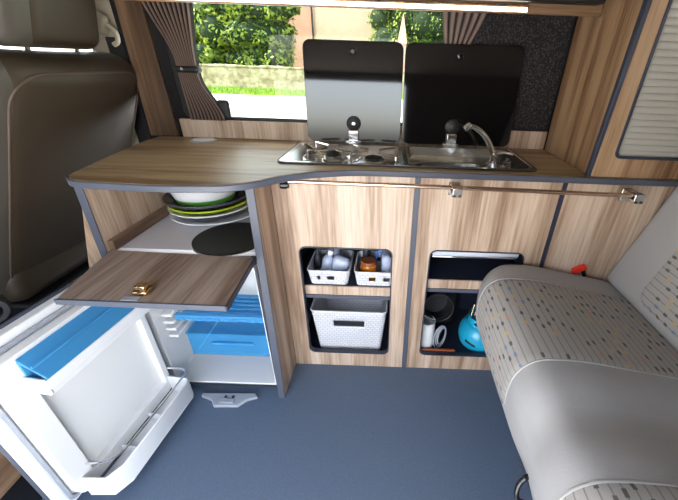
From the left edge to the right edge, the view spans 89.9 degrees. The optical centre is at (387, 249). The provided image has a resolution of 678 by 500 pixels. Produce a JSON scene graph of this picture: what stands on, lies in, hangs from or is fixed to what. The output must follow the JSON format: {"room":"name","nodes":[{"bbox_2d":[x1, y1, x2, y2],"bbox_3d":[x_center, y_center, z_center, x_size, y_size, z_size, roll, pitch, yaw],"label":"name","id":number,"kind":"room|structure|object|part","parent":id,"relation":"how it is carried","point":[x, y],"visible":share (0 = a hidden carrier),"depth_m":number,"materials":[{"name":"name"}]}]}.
{"room":"vehicle interior","nodes":[
{"label":"vehicle interior","id":0,"kind":"room"},
{"bbox_2d":[41,363,532,499],"bbox_3d":[-0.125,0.702,1.290,4.400,0.030,1.890,2,29,0],"label":"floor","id":1,"kind":"structure","parent":0,"point":[337,432],"depth_m":1.23,"materials":[{"name":"plastic"}]},
{"bbox_2d":[0,452,41,499],"bbox_3d":[-1.197,0.621,0.928,0.250,0.400,0.700,2,29,0],"label":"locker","id":2,"kind":"object","parent":1,"relation":"on","point":[13,486],"visible":0.04,"depth_m":0.97,"materials":[{"name":"brown wood"}]},
{"bbox_2d":[0,0,138,323],"bbox_3d":[-1.396,-0.145,1.219,0.800,1.440,0.886,2,29,0],"label":"seat","id":3,"kind":"object","parent":1,"relation":"on","point":[62,113],"visible":0.77,"depth_m":1.12,"materials":[{"name":"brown leather"}]},
{"bbox_3d":[-1.095,0.166,0.926,0.074,0.082,0.080,2,29,0],"label":"recline knob","id":4,"kind":"part","parent":3,"relation":"part of","materials":[{"name":"grey plastic"}]},
{"bbox_2d":[0,240,87,301],"bbox_3d":[-1.561,0.003,1.438,0.480,0.160,0.560,2,29,0],"label":"seat cushion","id":5,"kind":"object","parent":3,"relation":"on","point":[33,279],"depth_m":1.30,"materials":[{"name":"brown leather"}]},
{"bbox_3d":[-1.250,-0.295,1.254,0.472,0.792,0.660,2,29,0],"label":"seat","id":6,"kind":"part","parent":3,"relation":"part of","materials":[{"name":"grey leather"}]},
{"bbox_3d":[-1.043,-0.739,1.036,0.136,0.195,0.298,2,29,0],"label":"headrest panel","id":7,"kind":"part","parent":3,"relation":"part of","materials":[{"name":"brown leather"}]},
{"bbox_3d":[-1.237,-0.310,1.282,0.467,0.786,0.610,2,29,0],"label":"panel","id":8,"kind":"part","parent":3,"relation":"part of","materials":[{"name":"brown leather"}]},
{"bbox_2d":[54,185,295,397],"bbox_3d":[-0.735,0.128,1.326,0.649,0.900,0.798,2,29,0],"label":"base cabinet","id":9,"kind":"object","parent":1,"relation":"on","point":[133,243],"visible":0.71,"depth_m":1.08,"materials":[{"name":"brown wood"}]},
{"bbox_3d":[-1.008,0.162,1.249,0.107,0.900,0.015,2,29,0],"label":"panel","id":10,"kind":"part","parent":9,"relation":"part of","materials":[{"name":"brown wood"}]},
{"bbox_3d":[-0.938,0.064,1.428,0.020,0.900,0.565,2,29,0],"label":"panel","id":11,"kind":"part","parent":9,"relation":"part of","materials":[{"name":"brown wood"}]},
{"bbox_3d":[-0.682,0.129,0.890,0.045,0.002,0.017,2,29,0],"label":"strike plate","id":12,"kind":"part","parent":9,"relation":"part of","materials":[{"name":"grey plastic"}]},
{"bbox_2d":[0,253,276,499],"bbox_3d":[-0.714,0.334,1.208,0.532,0.618,0.805,2,29,0],"label":"fridge","id":13,"kind":"object","parent":9,"relation":"in","point":[77,383],"visible":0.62,"depth_m":1.04,"materials":[{"name":"white plastic"}]},
{"bbox_3d":[-0.933,0.405,1.057,0.030,0.597,0.462,5,29,5],"label":"door","id":14,"kind":"part","parent":13,"relation":"part of","materials":[{"name":"white plastic"}]},
{"bbox_3d":[-0.908,0.414,1.076,0.015,0.425,0.342,5,29,5],"label":"liner panel","id":15,"kind":"part","parent":13,"relation":"part of","materials":[{"name":"white plastic"}]},
{"bbox_2d":[174,312,263,322],"bbox_3d":[-0.646,0.263,1.299,0.353,0.027,0.025,2,29,0],"label":"shelf","id":16,"kind":"object","parent":13,"relation":"attached to","point":[243,317],"depth_m":1.29,"materials":[{"name":"blue plastic"}]},
{"bbox_2d":[182,294,261,314],"bbox_3d":[-0.635,0.222,1.364,0.333,0.015,0.140,2,29,0],"label":"shelf","id":17,"kind":"object","parent":13,"relation":"attached to","point":[243,304],"depth_m":1.33,"materials":[{"name":"blue plastic"}]},
{"bbox_3d":[-0.672,0.078,0.999,0.498,0.014,0.264,2,29,0],"label":"flap door","id":18,"kind":"part","parent":9,"relation":"part of","materials":[{"name":"brown wood"}]},
{"bbox_2d":[118,215,255,255],"bbox_3d":[-0.674,-0.110,1.351,0.493,0.015,0.479,2,29,0],"label":"shelf","id":19,"kind":"object","parent":9,"relation":"attached to","point":[163,234],"depth_m":1.21,"materials":[{"name":"grey"}]},
{"bbox_2d":[169,210,248,225],"bbox_3d":[-0.709,-0.168,1.408,0.352,0.026,0.352,2,29,0],"label":"dinner plate","id":20,"kind":"object","parent":9,"relation":"on","point":[245,214],"visible":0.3,"depth_m":1.30,"materials":[{"name":"white ceramic"}]},
{"bbox_2d":[180,207,247,220],"bbox_3d":[-0.720,-0.176,1.404,0.296,0.026,0.296,2,29,0],"label":"dinner plate","id":21,"kind":"object","parent":20,"relation":"on","point":[246,208],"visible":0.21,"depth_m":1.30,"materials":[{"name":"white ceramic"}]},
{"bbox_2d":[167,202,247,217],"bbox_3d":[-0.728,-0.186,1.398,0.320,0.032,0.320,2,29,0],"label":"dinner plate","id":22,"kind":"object","parent":21,"relation":"on","point":[243,206],"visible":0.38,"depth_m":1.31,"materials":[{"name":"white ceramic"}]},
{"bbox_2d":[168,198,246,213],"bbox_3d":[-0.730,-0.200,1.391,0.312,0.036,0.312,2,29,0],"label":"dinner plate","id":23,"kind":"object","parent":22,"relation":"on","point":[243,201],"visible":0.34,"depth_m":1.28,"materials":[{"name":"green"}]},
{"bbox_2d":[162,190,245,211],"bbox_3d":[-0.731,-0.215,1.382,0.328,0.045,0.328,2,29,0],"label":"dinner plate","id":24,"kind":"object","parent":23,"relation":"on","point":[168,199],"visible":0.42,"depth_m":1.29,"materials":[{"name":"black ceramic"}]},
{"bbox_2d":[171,191,235,206],"bbox_3d":[-0.743,-0.246,1.365,0.260,0.085,0.260,2,29,0],"label":"bowl","id":25,"kind":"object","parent":24,"relation":"on","point":[185,199],"visible":0.47,"depth_m":1.28,"materials":[{"name":"white ceramic"}]},
{"bbox_2d":[191,222,254,256],"bbox_3d":[-0.562,-0.041,1.208,0.259,0.011,0.259,2,29,0],"label":"round pan","id":26,"kind":"object","parent":9,"relation":"on","point":[230,239],"visible":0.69,"depth_m":1.19,"materials":[{"name":"black metal"}]},
{"bbox_3d":[-0.422,0.082,1.428,0.022,0.900,0.565,2,29,0],"label":"panel","id":27,"kind":"part","parent":9,"relation":"part of","materials":[{"name":"brown wood"}]},
{"bbox_2d":[202,393,257,407],"bbox_3d":[-0.652,0.609,1.369,0.229,0.021,0.064,2,29,0],"label":"bracket","id":28,"kind":"object","parent":1,"relation":"on","point":[218,399],"visible":1,"depth_m":1.37,"materials":[{"name":"grey plastic"}]},
{"bbox_2d":[271,176,414,366],"bbox_3d":[-0.163,0.049,1.502,0.488,0.900,0.385,2,29,0],"label":"base cabinet","id":29,"kind":"object","parent":1,"relation":"on","point":[309,217],"visible":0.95,"depth_m":1.24,"materials":[{"name":"brown wood"}]},
{"bbox_2d":[307,249,353,284],"bbox_3d":[-0.239,0.071,1.429,0.176,0.071,0.178,2,29,0],"label":"storage basket","id":30,"kind":"object","parent":29,"relation":"on","point":[316,276],"visible":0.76,"depth_m":1.37,"materials":[{"name":"plastic"}]},
{"bbox_2d":[314,248,321,269],"bbox_3d":[-0.297,0.042,1.423,0.032,0.109,0.032,2,29,0],"label":"bottle","id":31,"kind":"object","parent":30,"relation":"in","point":[317,257],"visible":0.8,"depth_m":1.41,"materials":[{"name":"grey plastic"}]},
{"bbox_2d":[320,249,333,276],"bbox_3d":[-0.255,0.053,1.405,0.066,0.121,0.050,-9,31,-19],"label":"bottle","id":32,"kind":"object","parent":30,"relation":"in","point":[327,260],"visible":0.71,"depth_m":1.38,"materials":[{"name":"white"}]},
{"bbox_2d":[333,249,341,255],"bbox_3d":[-0.221,0.018,1.432,0.059,0.151,0.050,2,29,0],"label":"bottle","id":33,"kind":"object","parent":30,"relation":"in","point":[336,251],"visible":0.03,"depth_m":1.41,"materials":[{"name":"grey plastic"}]},
{"bbox_2d":[330,254,349,270],"bbox_3d":[-0.198,0.065,1.389,0.084,0.100,0.045,2,29,0],"label":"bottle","id":34,"kind":"object","parent":30,"relation":"in","point":[340,262],"visible":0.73,"depth_m":1.36,"materials":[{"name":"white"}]},
{"bbox_2d":[302,248,389,286],"bbox_3d":[-0.164,0.082,1.532,0.454,0.042,0.338,2,29,0],"label":"shelf","id":35,"kind":"object","parent":29,"relation":"attached to","point":[308,253],"depth_m":1.44,"materials":[{"name":"brown"}]},
{"bbox_3d":[-0.167,0.225,1.392,0.354,0.542,0.021,2,29,0],"label":"opening trim","id":36,"kind":"part","parent":29,"relation":"part of","materials":[{"name":"grey"}]},
{"bbox_2d":[310,294,387,349],"bbox_3d":[-0.171,0.309,1.599,0.333,0.241,0.248,2,29,0],"label":"storage basket","id":37,"kind":"object","parent":29,"relation":"in","point":[358,324],"visible":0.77,"depth_m":1.52,"materials":[{"name":"plastic"}]},
{"bbox_2d":[354,251,390,285],"bbox_3d":[-0.055,0.078,1.429,0.166,0.071,0.178,2,29,0],"label":"storage basket","id":38,"kind":"object","parent":29,"relation":"on","point":[362,278],"visible":0.52,"depth_m":1.37,"materials":[{"name":"plastic"}]},
{"bbox_2d":[363,250,370,257],"bbox_3d":[-0.093,0.018,1.454,0.034,0.134,0.034,2,29,0],"label":"bottle","id":39,"kind":"object","parent":38,"relation":"in","point":[366,253],"visible":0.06,"depth_m":1.44,"materials":[{"name":"grey plastic"}]},
{"bbox_2d":[360,256,376,280],"bbox_3d":[-0.081,0.079,1.399,0.069,0.086,0.069,2,29,0],"label":"jar","id":40,"kind":"object","parent":38,"relation":"in","point":[368,264],"visible":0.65,"depth_m":1.37,"materials":[{"name":"orange glass"}]},
{"bbox_3d":[-0.080,0.048,1.382,0.062,0.015,0.062,2,29,0],"label":"lid","id":41,"kind":"part","parent":40,"relation":"part of","materials":[{"name":"brown wood"}]},
{"bbox_2d":[375,250,383,263],"bbox_3d":[-0.031,0.029,1.414,0.056,0.075,0.017,2,29,0],"label":"strap","id":42,"kind":"object","parent":38,"relation":"in","point":[378,251],"visible":0.55,"depth_m":1.40,"materials":[{"name":"blue plastic"}]},
{"bbox_2d":[381,251,390,278],"bbox_3d":[-0.006,0.056,1.409,0.042,0.115,0.090,2,29,0],"label":"bottle","id":43,"kind":"object","parent":38,"relation":"in","point":[386,256],"visible":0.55,"depth_m":1.36,"materials":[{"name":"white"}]},
{"bbox_2d":[402,163,567,369],"bbox_3d":[0.335,0.067,1.502,0.507,0.900,0.386,2,29,0],"label":"base cabinet","id":44,"kind":"object","parent":1,"relation":"on","point":[477,221],"depth_m":1.23,"materials":[{"name":"brown wood"}]},
{"bbox_3d":[0.087,0.147,1.343,0.018,0.900,0.022,2,29,0],"label":"divider strip","id":45,"kind":"part","parent":44,"relation":"part of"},
{"bbox_2d":[421,315,435,347],"bbox_3d":[0.177,0.388,1.556,0.072,0.165,0.072,2,29,0],"label":"mug","id":46,"kind":"object","parent":44,"relation":"in","point":[428,325],"visible":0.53,"depth_m":1.53,"materials":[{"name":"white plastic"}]},
{"bbox_2d":[421,348,454,351],"bbox_3d":[0.224,0.468,1.542,0.160,0.040,0.010,2,29,0],"label":"wood board","id":47,"kind":"object","parent":44,"relation":"in","point":[423,349],"visible":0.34,"depth_m":1.53,"materials":[{"name":"brown wood"}]},
{"bbox_2d":[424,292,453,321],"bbox_3d":[0.225,0.244,1.531,0.138,0.135,0.091,2,29,0],"label":"saucepan","id":48,"kind":"object","parent":44,"relation":"in","point":[438,305],"visible":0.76,"depth_m":1.55,"materials":[{"name":"black metal"}]},
{"bbox_3d":[0.240,0.401,1.552,0.085,0.138,0.013,-19,35,-33],"label":"cable coil","id":49,"kind":"part","parent":44,"relation":"part of","materials":[{"name":"white plastic"}]},
{"bbox_2d":[435,288,459,322],"bbox_3d":[0.283,0.217,1.688,0.140,0.330,0.120,2,29,0],"label":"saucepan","id":50,"kind":"object","parent":44,"relation":"in","point":[454,297],"visible":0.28,"depth_m":1.67,"materials":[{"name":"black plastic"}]},
{"bbox_2d":[279,180,645,203],"bbox_3d":[0.233,-0.192,1.096,1.163,0.052,0.078,2,29,0],"label":"towel rail","id":51,"kind":"object","parent":44,"relation":"attached to","point":[454,189],"visible":0.97,"depth_m":1.06,"materials":[{"name":"silver metal"}]},
{"bbox_3d":[-0.331,-0.208,1.076,0.033,0.028,0.028,2,29,0],"label":"knob","id":52,"kind":"part","parent":51,"relation":"part of","materials":[{"name":"silver metal"}]},
{"bbox_2d":[458,303,484,352],"bbox_3d":[0.434,0.346,1.577,0.190,0.233,0.190,2,29,0],"label":"kettle","id":53,"kind":"object","parent":44,"relation":"in","point":[468,332],"visible":0.37,"depth_m":1.54,"materials":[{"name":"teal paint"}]},
{"bbox_3d":[0.326,0.238,1.389,0.356,0.541,0.021,2,29,0],"label":"opening trim","id":54,"kind":"part","parent":44,"relation":"part of","materials":[{"name":"grey"}]},
{"bbox_2d":[428,254,515,280],"bbox_3d":[0.337,0.056,1.507,0.440,0.041,0.338,2,29,0],"label":"shelf","id":55,"kind":"object","parent":44,"relation":"attached to","point":[440,269],"depth_m":1.43,"materials":[{"name":"brown"}]},
{"bbox_2d":[431,251,518,259],"bbox_3d":[0.334,0.015,1.285,0.332,0.038,0.014,2,29,0],"label":"roll","id":56,"kind":"object","parent":44,"relation":"attached to","point":[438,253],"visible":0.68,"depth_m":1.28,"materials":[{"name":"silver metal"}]},
{"bbox_3d":[0.578,0.164,1.343,0.014,0.900,0.022,2,29,0],"label":"divider strip","id":57,"kind":"part","parent":44,"relation":"part of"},
{"bbox_2d":[476,186,677,499],"bbox_3d":[0.771,0.324,0.727,0.935,1.235,1.205,2,29,0],"label":"seat","id":58,"kind":"object","parent":1,"relation":"on","point":[584,370],"visible":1,"depth_m":0.85,"materials":[{"name":"grey fabric"}]},
{"bbox_3d":[0.338,0.565,0.786,0.087,0.098,0.042,2,29,0],"label":"pull handle","id":59,"kind":"part","parent":58,"relation":"part of","materials":[{"name":"black"}]},
{"bbox_3d":[0.648,0.279,1.031,0.665,0.207,0.355,2,29,0],"label":"fabric panel","id":60,"kind":"part","parent":58,"relation":"part of","materials":[{"name":"beige fabric"}]},
{"bbox_3d":[0.637,0.589,0.476,0.665,0.207,0.365,2,29,0],"label":"fabric panel","id":61,"kind":"part","parent":58,"relation":"part of","materials":[{"name":"beige fabric"}]},
{"bbox_3d":[0.978,0.114,0.594,0.340,0.728,1.165,2,29,0],"label":"backrest","id":62,"kind":"part","parent":58,"relation":"part of","materials":[{"name":"grey fabric"}]},
{"bbox_3d":[0.903,-0.032,0.820,0.176,0.615,0.300,2,29,0],"label":"fabric panel","id":63,"kind":"part","parent":58,"relation":"part of","materials":[{"name":"beige fabric"}]},
{"bbox_2d":[543,183,675,280],"bbox_3d":[0.968,0.088,1.504,0.759,0.900,0.382,2,29,0],"label":"base cabinet","id":64,"kind":"object","parent":1,"relation":"on","point":[596,232],"visible":0.1,"depth_m":1.19,"materials":[{"name":"brown wood"}]},
{"bbox_2d":[66,136,677,192],"bbox_3d":[0.179,-0.291,1.186,2.362,0.021,0.630,2,29,0],"label":"countertop","id":65,"kind":"structure","parent":64,"relation":"on","point":[162,164],"depth_m":1.10,"materials":[{"name":"brown wood"}]},
{"bbox_2d":[190,137,217,142],"bbox_3d":[-0.769,-0.461,1.403,0.104,0.006,0.104,2,29,0],"label":"disc","id":66,"kind":"object","parent":65,"relation":"on","point":[199,139],"visible":1,"depth_m":1.39,"materials":[{"name":"white plastic"}]},
{"bbox_3d":[-0.769,-0.462,1.403,0.092,0.006,0.092,2,29,0],"label":"plate","id":67,"kind":"part","parent":66,"relation":"part of","materials":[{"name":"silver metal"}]},
{"bbox_2d":[277,39,536,171],"bbox_3d":[0.072,-0.475,1.228,0.893,0.500,0.364,2,29,0],"label":"sink","id":68,"kind":"object","parent":65,"relation":"in","point":[459,100],"visible":0.94,"depth_m":1.32,"materials":[{"name":"silver metal"}]},
{"bbox_3d":[-0.213,-0.360,1.294,0.088,0.018,0.088,2,29,0],"label":"burner","id":69,"kind":"part","parent":68,"relation":"part of","materials":[{"name":"silver metal"}]},
{"bbox_2d":[284,143,402,163],"bbox_3d":[-0.154,-0.354,1.276,0.412,0.029,0.283,2,29,0],"label":"tray","id":70,"kind":"object","parent":68,"relation":"on","point":[299,153],"depth_m":1.30,"materials":[{"name":"silver metal"}]},
{"bbox_3d":[-0.137,-0.620,1.333,0.384,0.362,0.040,2,29,0],"label":"glass lid","id":71,"kind":"part","parent":68,"relation":"part of","materials":[{"name":"black glass"}]},
{"bbox_3d":[-0.053,-0.331,1.251,0.103,0.018,0.103,2,29,0],"label":"burner","id":72,"kind":"part","parent":68,"relation":"part of","materials":[{"name":"silver metal"}]},
{"bbox_3d":[0.068,-0.369,1.290,0.881,0.005,0.356,2,29,0],"label":"frame","id":73,"kind":"part","parent":68,"relation":"part of","materials":[{"name":"silver metal"}]},
{"bbox_3d":[0.285,-0.605,1.333,0.448,0.362,0.040,2,29,0],"label":"glass lid","id":74,"kind":"part","parent":68,"relation":"part of","materials":[{"name":"black glass"}]},
{"bbox_2d":[406,147,529,168],"bbox_3d":[0.281,-0.295,1.300,0.422,0.129,0.283,2,29,0],"label":"tray","id":75,"kind":"object","parent":68,"relation":"on","point":[445,157],"depth_m":1.34,"materials":[{"name":"silver metal"}]},
{"bbox_2d":[463,122,512,165],"bbox_3d":[0.371,-0.395,1.257,0.196,0.151,0.059,2,29,0],"label":"tap","id":76,"kind":"object","parent":68,"relation":"on","point":[494,156],"depth_m":1.27,"materials":[{"name":"silver metal"}]},
{"bbox_3d":[0.415,-0.294,1.205,0.038,0.028,0.038,2,29,0],"label":"control knob","id":77,"kind":"part","parent":68,"relation":"part of","materials":[{"name":"silver metal"}]},
{"bbox_2d":[544,0,677,179],"bbox_3d":[1.016,-0.554,1.141,0.707,0.532,0.391,2,29,0],"label":"tall cabinet","id":78,"kind":"object","parent":65,"relation":"on","point":[617,99],"visible":1,"depth_m":1.04,"materials":[{"name":"brown wood"}]},
{"bbox_3d":[1.020,-0.463,0.978,0.694,0.532,0.008,2,29,0],"label":"frame","id":79,"kind":"part","parent":78,"relation":"part of","materials":[{"name":"brown wood"}]},
{"bbox_3d":[1.013,-0.478,0.962,0.576,0.450,0.004,2,29,0],"label":"opening trim","id":80,"kind":"part","parent":78,"relation":"part of","materials":[{"name":"grey"}]},
{"bbox_2d":[619,0,677,157],"bbox_3d":[1.014,-0.487,0.974,0.574,0.444,0.008,2,29,0],"label":"roller shutter","id":81,"kind":"object","parent":78,"relation":"hanging from","point":[648,128],"depth_m":1.00,"materials":[{"name":"beige plastic"}]},
{"bbox_3d":[1.030,-0.643,1.305,0.667,0.527,0.014,2,29,0],"label":"panel","id":82,"kind":"part","parent":78,"relation":"part of","materials":[{"name":"beige plastic"}]},
{"bbox_2d":[109,0,577,149],"bbox_3d":[0.530,-0.292,1.582,3.160,1.460,0.040,2,29,0],"label":"wall","id":83,"kind":"structure","parent":0,"point":[159,41],"depth_m":1.34,"materials":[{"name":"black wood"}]},
{"bbox_2d":[114,0,179,135],"bbox_3d":[-0.960,-0.731,1.333,0.120,0.532,0.014,2,29,0],"label":"trim","id":84,"kind":"structure","parent":83,"relation":"attached to","point":[151,84],"depth_m":1.33,"materials":[{"name":"brown wood"}]},
{"bbox_2d":[141,1,227,120],"bbox_3d":[-0.782,-0.736,1.287,0.237,0.447,0.046,2,29,0],"label":"curtain","id":85,"kind":"object","parent":83,"relation":"hanging from","point":[174,21],"visible":1,"depth_m":1.27,"materials":[{"name":"brown fabric"}]},
{"bbox_2d":[165,41,401,125],"bbox_3d":[-0.259,-0.739,1.333,1.200,0.455,0.032,2,29,0],"label":"window","id":86,"kind":"structure","parent":83,"relation":"in","point":[172,60],"depth_m":1.41,"materials":[{"name":"black plastic"}]},
{"bbox_2d":[217,100,231,118],"bbox_3d":[-0.680,-0.582,1.394,0.050,0.075,0.024,2,29,0],"label":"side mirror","id":87,"kind":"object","parent":86,"relation":"attached to","point":[224,104],"depth_m":1.38,"materials":[{"name":"black plastic"}]},
{"bbox_2d":[179,118,431,144],"bbox_3d":[-0.253,-0.502,1.439,1.260,0.073,0.013,2,29,0],"label":"backsplash","id":88,"kind":"structure","parent":83,"relation":"attached to","point":[238,129],"depth_m":1.43,"materials":[{"name":"brown wood"}]},
{"bbox_2d":[442,12,488,43],"bbox_3d":[0.281,-0.733,1.294,0.181,0.395,0.011,2,29,0],"label":"curtain","id":89,"kind":"object","parent":83,"relation":"hanging from","point":[458,27],"visible":0.46,"depth_m":1.24,"materials":[{"name":"brown fabric"}]},
{"bbox_2d":[487,130,546,149],"bbox_3d":[0.524,-0.470,1.429,0.290,0.073,0.007,2,29,0],"label":"backsplash","id":90,"kind":"structure","parent":83,"relation":"attached to","point":[518,139],"depth_m":1.43,"materials":[{"name":"brown wood"}]},
{"bbox_2d":[471,13,574,130],"bbox_3d":[0.493,-0.704,1.315,0.367,0.442,0.008,2,29,0],"label":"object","id":91,"kind":"structure","parent":83,"relation":"attached to","point":[544,39],"depth_m":1.28,"materials":[{"name":"fabric"}]},
{"bbox_3d":[-0.079,-0.602,0.561,4.400,0.040,1.890,2,29,0],"label":"ceiling","id":92,"kind":"structure","parent":0,"visible":0},
{"bbox_2d":[127,0,605,16],"bbox_3d":[-0.101,-0.822,1.085,1.540,0.079,0.218,2,29,0],"label":"locker","id":93,"kind":"object","parent":92,"relation":"attached to","point":[587,8],"depth_m":1.04,"materials":[{"name":"brown wood"}]},
{"bbox_3d":[-0.211,-0.768,1.039,1.285,0.017,0.018,2,29,0],"label":"light strip","id":94,"kind":"part","parent":93,"relation":"part of","materials":[{"name":"white plastic"}]},
{"bbox_3d":[-1.665,-0.454,1.734,1.240,1.460,0.040,2,29,0],"label":"wall","id":95,"kind":"structure","parent":0,"visible":0},
{"bbox_2d":[92,0,138,145],"bbox_3d":[-1.142,-0.480,1.614,0.173,1.255,0.122,2,29,0],"label":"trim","id":96,"kind":"structure","parent":95,"relation":"attached to","point":[102,6],"depth_m":1.34,"materials":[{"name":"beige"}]},
{"bbox_2d":[96,11,150,142],"bbox_3d":[-1.130,-0.635,1.456,0.133,0.681,0.036,2,29,0],"label":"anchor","id":97,"kind":"object","parent":95,"relation":"attached to","point":[115,46],"visible":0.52,"depth_m":1.37,"materials":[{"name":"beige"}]},
{"label":"outside","id":98,"kind":"structure","parent":0,"visible":0},
{"bbox_2d":[207,85,402,99],"bbox_3d":[0.298,-8.544,18.671,120.000,0.370,3.545,2,29,0],"label":"grass verge","id":99,"kind":"structure","parent":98,"point":[235,90],"depth_m":18.14,"materials":[{"name":"green plant"}]},
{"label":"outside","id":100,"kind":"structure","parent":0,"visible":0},
{"bbox_2d":[212,94,402,121],"bbox_3d":[-0.139,3.981,-3.631,120.000,0.050,47.600,2,29,0],"label":"ground","id":101,"kind":"structure","parent":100,"point":[260,106],"depth_m":13.43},
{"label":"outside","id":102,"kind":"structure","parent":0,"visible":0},
{"bbox_3d":[0.528,-15.127,30.682,120.000,0.150,23.840,2,29,0],"label":"ground","id":103,"kind":"structure","parent":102,"visible":0},
{"bbox_2d":[193,3,300,66],"bbox_3d":[-10.416,-14.111,21.026,10.332,6.720,3.984,2,29,0],"label":"hedge","id":104,"kind":"object","parent":103,"relation":"on","point":[252,35],"visible":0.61,"depth_m":20.42,"materials":[{"name":"green plant"}]},
{"bbox_2d":[199,64,403,92],"bbox_3d":[-5.549,-10.297,20.181,40.190,1.299,0.570,2,29,0],"label":"stone wall","id":105,"kind":"structure","parent":103,"relation":"on","point":[224,75],"depth_m":19.94,"materials":[{"name":"beige stone"}]},
{"bbox_2d":[288,7,375,67],"bbox_3d":[-3.964,-16.859,25.300,6.900,7.850,4.100,2,29,0],"label":"house","id":106,"kind":"structure","parent":103,"relation":"on","point":[312,22],"depth_m":23.88,"materials":[{"name":"beige"}]},
{"bbox_2d":[398,14,406,69],"bbox_3d":[0.846,-12.192,20.996,0.600,4.200,0.600,2,29,0],"label":"gate pillar","id":107,"kind":"structure","parent":103,"relation":"on","point":[402,39],"depth_m":20.34,"materials":[{"name":"white paint"}]},
{"bbox_2d":[367,9,443,46],"bbox_3d":[1.972,-14.458,22.334,7.628,6.482,2.888,2,29,0],"label":"hedge","id":108,"kind":"object","parent":103,"relation":"on","point":[420,26],"visible":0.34,"depth_m":21.53,"materials":[{"name":"green plant"}]}
]}

